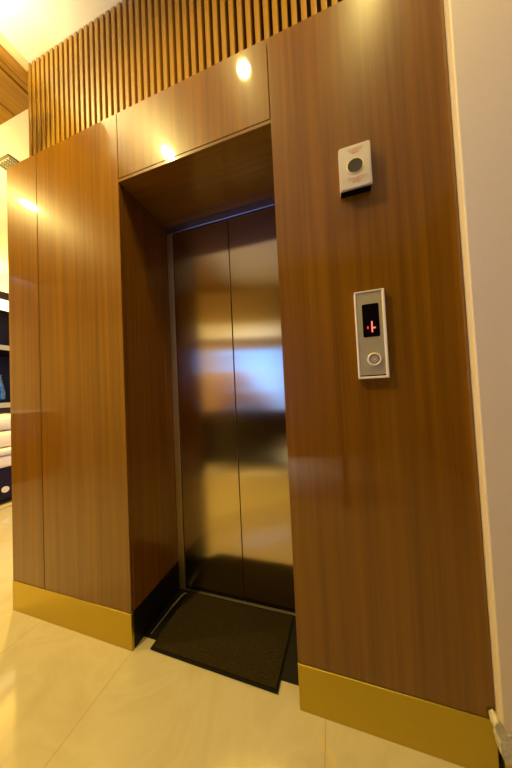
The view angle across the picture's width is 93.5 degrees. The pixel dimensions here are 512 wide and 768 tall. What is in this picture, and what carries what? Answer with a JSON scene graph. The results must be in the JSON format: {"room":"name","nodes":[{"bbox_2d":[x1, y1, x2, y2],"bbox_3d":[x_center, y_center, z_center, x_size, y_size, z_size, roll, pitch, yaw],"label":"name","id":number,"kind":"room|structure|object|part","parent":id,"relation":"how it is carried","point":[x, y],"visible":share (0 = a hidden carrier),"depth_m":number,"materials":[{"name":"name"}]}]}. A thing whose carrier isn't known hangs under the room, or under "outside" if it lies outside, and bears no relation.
{"room":"elevator lobby","nodes":[
{"label":"elevator lobby","id":0,"kind":"room"},
{"bbox_2d":[0,274,10,413],"bbox_3d":[-4.980,-0.273,1.501,0.100,3.500,7.200,-3,-2,17],"label":"wall","id":1,"kind":"structure","parent":0,"point":[3,278],"depth_m":4.02,"materials":[{"name":"beige paint"}]},
{"bbox_2d":[0,291,9,412],"bbox_3d":[-3.872,-0.456,3.724,0.700,1.756,1.700,-3,-2,17],"label":"display cabinet","id":2,"kind":"object","parent":1,"relation":"attached to","point":[4,297],"visible":0.13,"depth_m":3.94,"materials":[{"name":"black"}]},
{"bbox_2d":[0,375,5,402],"bbox_3d":[-3.686,0.070,3.453,0.150,0.400,0.150,-3,-2,17],"label":"glass vase","id":3,"kind":"object","parent":2,"relation":"on","point":[2,388],"visible":1,"depth_m":3.45,"materials":[{"name":"blue glass"}]},
{"bbox_2d":[0,299,8,311],"bbox_3d":[-3.603,-1.139,3.649,0.030,0.150,1.640,-3,-2,17],"label":"light","id":4,"kind":"object","parent":2,"relation":"attached to","point":[4,303],"depth_m":3.49,"materials":[{"name":"white"}]},
{"bbox_2d":[0,350,9,356],"bbox_3d":[-3.860,-0.499,3.721,0.648,0.070,1.640,-3,-2,17],"label":"shelf","id":5,"kind":"object","parent":2,"relation":"attached to","point":[3,353],"depth_m":3.68,"materials":[{"name":"black"}]},
{"bbox_2d":[0,44,28,275],"bbox_3d":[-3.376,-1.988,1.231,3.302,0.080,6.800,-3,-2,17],"label":"wall","id":6,"kind":"structure","parent":0,"point":[14,133],"depth_m":1.85,"materials":[{"name":"beige paint"}]},
{"bbox_2d":[0,154,18,170],"bbox_3d":[-1.937,-1.957,3.024,0.195,0.010,1.935,-3,-2,17],"label":"ceiling vent","id":7,"kind":"object","parent":6,"relation":"in","point":[11,158],"visible":0.02,"depth_m":2.14,"materials":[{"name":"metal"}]},
{"bbox_2d":[0,32,28,71],"bbox_3d":[-1.876,-2.180,0.552,0.050,0.158,7.200,-3,-2,17],"label":"trim","id":8,"kind":"structure","parent":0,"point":[4,42],"depth_m":1.53,"materials":[{"name":"beige paint"}]},
{"bbox_2d":[0,0,128,63],"bbox_3d":[-0.290,-2.298,0.054,3.282,0.100,7.200,-3,-2,17],"label":"ceiling","id":9,"kind":"structure","parent":0,"point":[33,27],"depth_m":1.43,"materials":[{"name":"white paint"}]},
{"bbox_2d":[166,220,193,542],"bbox_3d":[-0.761,-0.005,2.276,0.837,2.617,1.978,-3,-2,17],"label":"wall","id":10,"kind":"structure","parent":0,"point":[192,220],"depth_m":1.56,"materials":[{"name":"black"}]},
{"bbox_2d":[7,154,44,588],"bbox_3d":[-1.345,-0.098,1.411,0.264,2.468,0.018,-3,-2,17],"label":"wood panel","id":11,"kind":"object","parent":10,"relation":"attached to","point":[22,217],"visible":0.82,"depth_m":1.40,"materials":[{"name":"brown wood"}]},
{"bbox_2d":[13,580,134,650],"bbox_3d":[-0.998,1.202,1.278,0.865,0.167,0.017,-3,-2,17],"label":"baseboard","id":12,"kind":"structure","parent":10,"relation":"attached to","point":[106,624],"depth_m":1.25,"materials":[{"name":"gold metal"}]},
{"bbox_2d":[36,114,133,613],"bbox_3d":[-0.931,-0.121,1.281,0.596,2.468,0.018,-3,-2,17],"label":"wood panel","id":13,"kind":"object","parent":10,"relation":"attached to","point":[86,462],"visible":0.92,"depth_m":1.26,"materials":[{"name":"brown wood"}]},
{"bbox_2d":[121,186,177,609],"bbox_3d":[-0.592,0.045,1.364,0.018,2.109,0.347,-3,-2,17],"label":"wood panel","id":14,"kind":"object","parent":10,"relation":"attached to","point":[147,325],"visible":0.88,"depth_m":1.33,"materials":[{"name":"brown wood"}]},
{"bbox_2d":[134,562,179,647],"bbox_3d":[-0.536,1.182,1.327,0.017,0.167,0.352,-3,-2,17],"label":"baseboard","id":15,"kind":"object","parent":10,"relation":"attached to","point":[152,606],"visible":0.93,"depth_m":1.29,"materials":[{"name":"black stone"}]},
{"bbox_2d":[151,592,186,633],"bbox_3d":[-0.481,1.258,1.336,0.024,0.005,0.264,-3,-2,25],"label":"trim","id":16,"kind":"structure","parent":10,"relation":"attached to","point":[177,600],"depth_m":1.34,"materials":[{"name":"brown"}]},
{"bbox_2d":[166,197,295,615],"bbox_3d":[-0.111,0.107,1.421,0.857,2.274,0.057,-3,-2,17],"label":"door frame","id":17,"kind":"structure","parent":10,"relation":"attached to","point":[267,203],"depth_m":1.50,"materials":[{"name":"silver metal"}]},
{"bbox_3d":[-0.091,1.242,1.398,0.787,0.004,0.057,-3,-2,17],"label":"sill","id":18,"kind":"part","parent":17,"relation":"part of","materials":[{"name":"silver metal"}]},
{"bbox_2d":[144,589,298,685],"bbox_3d":[-0.136,1.244,1.255,0.781,0.004,0.346,-3,-2,17],"label":"floor","id":19,"kind":"structure","parent":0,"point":[290,669],"depth_m":1.20,"materials":[{"name":"black stone"}]},
{"bbox_2d":[150,592,294,693],"bbox_3d":[-0.152,1.235,1.202,0.639,0.010,0.338,-3,-2,17],"label":"floor mat","id":20,"kind":"object","parent":19,"relation":"on","point":[248,644],"visible":1,"depth_m":1.16,"materials":[{"name":"black rubber"}]},
{"bbox_2d":[0,506,465,767],"bbox_3d":[-1.704,1.345,0.444,6.600,0.100,7.200,-3,-2,17],"label":"floor","id":21,"kind":"structure","parent":0,"point":[69,698],"depth_m":0.91,"materials":[{"name":"beige tile"}]},
{"bbox_2d":[0,497,11,509],"bbox_3d":[-3.128,1.442,3.329,0.850,0.012,2.050,-3,-2,17],"label":"rug","id":22,"kind":"object","parent":21,"relation":"on","point":[5,503],"visible":0.02,"depth_m":2.85,"materials":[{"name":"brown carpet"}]},
{"bbox_2d":[0,414,11,500],"bbox_3d":[-3.185,0.926,3.355,0.780,1.050,1.750,-3,-2,17],"label":"sofa","id":23,"kind":"object","parent":22,"relation":"on","point":[5,419],"visible":0.26,"depth_m":2.87,"materials":[{"name":"beige fabric"}]},
{"bbox_3d":[-3.189,0.943,3.356,0.770,0.135,1.750,-3,-2,17],"label":"seat frame","id":24,"kind":"part","parent":23,"relation":"part of","materials":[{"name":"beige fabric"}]},
{"bbox_2d":[0,446,10,455],"bbox_3d":[-3.321,0.825,2.943,0.780,0.080,0.840,-3,-2,17],"label":"seat cushion","id":25,"kind":"object","parent":23,"relation":"on","point":[4,450],"depth_m":2.86,"materials":[{"name":"beige fabric"}]},
{"bbox_2d":[0,414,10,430],"bbox_3d":[-3.374,0.490,2.965,0.700,0.185,0.840,-3,-2,17],"label":"cushion","id":26,"kind":"object","parent":23,"relation":"on","point":[5,419],"depth_m":2.93,"materials":[{"name":"beige fabric"}]},
{"bbox_2d":[0,430,10,447],"bbox_3d":[-3.356,0.684,2.957,0.720,0.195,0.840,-3,-2,17],"label":"cushion","id":27,"kind":"object","parent":23,"relation":"on","point":[5,435],"depth_m":2.90,"materials":[{"name":"beige fabric"}]},
{"bbox_2d":[173,220,244,600],"bbox_3d":[-0.295,0.140,1.471,0.381,2.215,0.030,-3,-2,17],"label":"elevator door","id":28,"kind":"structure","parent":21,"relation":"on","point":[205,349],"depth_m":1.45,"materials":[{"name":"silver metal"}]},
{"bbox_2d":[228,207,294,612],"bbox_3d":[0.069,0.119,1.356,0.380,2.215,0.030,-3,-2,17],"label":"elevator door","id":29,"kind":"structure","parent":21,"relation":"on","point":[255,297],"depth_m":1.35,"materials":[{"name":"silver metal"}]},
{"bbox_2d":[195,196,274,219],"bbox_3d":[-0.148,-1.775,2.196,2.243,0.831,1.814,-3,-2,17],"label":"wall","id":30,"kind":"structure","parent":0,"point":[274,196],"depth_m":1.87,"materials":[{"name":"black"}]},
{"bbox_2d":[443,0,511,734],"bbox_3d":[1.195,-0.613,0.750,1.049,3.362,0.330,-3,-2,17],"label":"wall","id":31,"kind":"structure","parent":0,"point":[478,33],"depth_m":0.73,"materials":[{"name":"beige paint"}]},
{"bbox_2d":[28,0,342,156],"bbox_3d":[-0.449,-1.787,1.250,2.249,0.832,0.163,-3,-2,17],"label":"slatted wall panel","id":32,"kind":"object","parent":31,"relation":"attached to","point":[141,49],"visible":0.38,"depth_m":1.34,"materials":[{"name":"brown wood"}]},
{"bbox_2d":[488,709,511,765],"bbox_3d":[0.731,1.042,0.709,0.058,0.119,0.038,-3,-2,17],"label":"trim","id":33,"kind":"structure","parent":31,"relation":"attached to","point":[503,740],"depth_m":0.70,"materials":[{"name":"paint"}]},
{"bbox_2d":[498,749,511,767],"bbox_3d":[1.267,1.113,0.659,1.043,0.098,0.212,-3,-2,17],"label":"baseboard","id":34,"kind":"structure","parent":31,"relation":"attached to","point":[502,764],"depth_m":0.73,"materials":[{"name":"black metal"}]},
{"bbox_3d":[-0.258,-1.210,1.279,0.847,0.317,0.344,-3,-2,17],"label":"lintel","id":35,"kind":"object","parent":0,"visible":0},
{"bbox_2d":[117,39,270,178],"bbox_3d":[-0.322,-1.221,1.106,0.783,0.339,0.018,-3,-2,17],"label":"wood panel","id":36,"kind":"object","parent":35,"relation":"attached to","point":[231,96],"visible":0.96,"depth_m":1.08,"materials":[{"name":"brown wood"}]},
{"bbox_2d":[118,119,273,227],"bbox_3d":[-0.261,-1.039,1.266,0.823,0.017,0.366,-3,-2,17],"label":"wood panel","id":37,"kind":"object","parent":35,"relation":"attached to","point":[235,170],"visible":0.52,"depth_m":1.22,"materials":[{"name":"brown wood"}]},
{"bbox_3d":[0.467,-0.100,1.023,0.549,2.617,0.324,-3,-2,17],"label":"wall","id":38,"kind":"structure","parent":0,"visible":0},
{"bbox_2d":[267,0,494,717],"bbox_3d":[0.388,-0.196,0.866,0.598,2.468,0.018,-3,-2,17],"label":"wood panel","id":39,"kind":"object","parent":38,"relation":"attached to","point":[389,570],"visible":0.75,"depth_m":0.84,"materials":[{"name":"brown wood"}]},
{"bbox_2d":[338,140,372,198],"bbox_3d":[0.351,-0.763,0.858,0.104,0.157,0.036,-3,-2,17],"label":"alarm box","id":40,"kind":"object","parent":39,"relation":"attached to","point":[354,161],"visible":1,"depth_m":0.84,"materials":[{"name":"white plastic"}]},
{"bbox_3d":[0.346,-0.764,0.843,0.051,0.051,0.002,-3,-2,17],"label":"round glass","id":41,"kind":"part","parent":40,"relation":"part of","materials":[{"name":"grey glass"}]},
{"bbox_2d":[354,288,389,378],"bbox_3d":[0.402,-0.173,0.842,0.097,0.308,0.019,-3,-2,17],"label":"plate","id":42,"kind":"object","parent":39,"relation":"attached to","point":[369,306],"visible":1,"depth_m":0.84,"materials":[{"name":"silver metal"}]},
{"bbox_2d":[298,663,498,767],"bbox_3d":[0.448,1.121,0.824,0.597,0.167,0.017,-3,-2,17],"label":"baseboard","id":43,"kind":"structure","parent":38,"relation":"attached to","point":[463,738],"depth_m":0.80,"materials":[{"name":"gold metal"}]}
]}

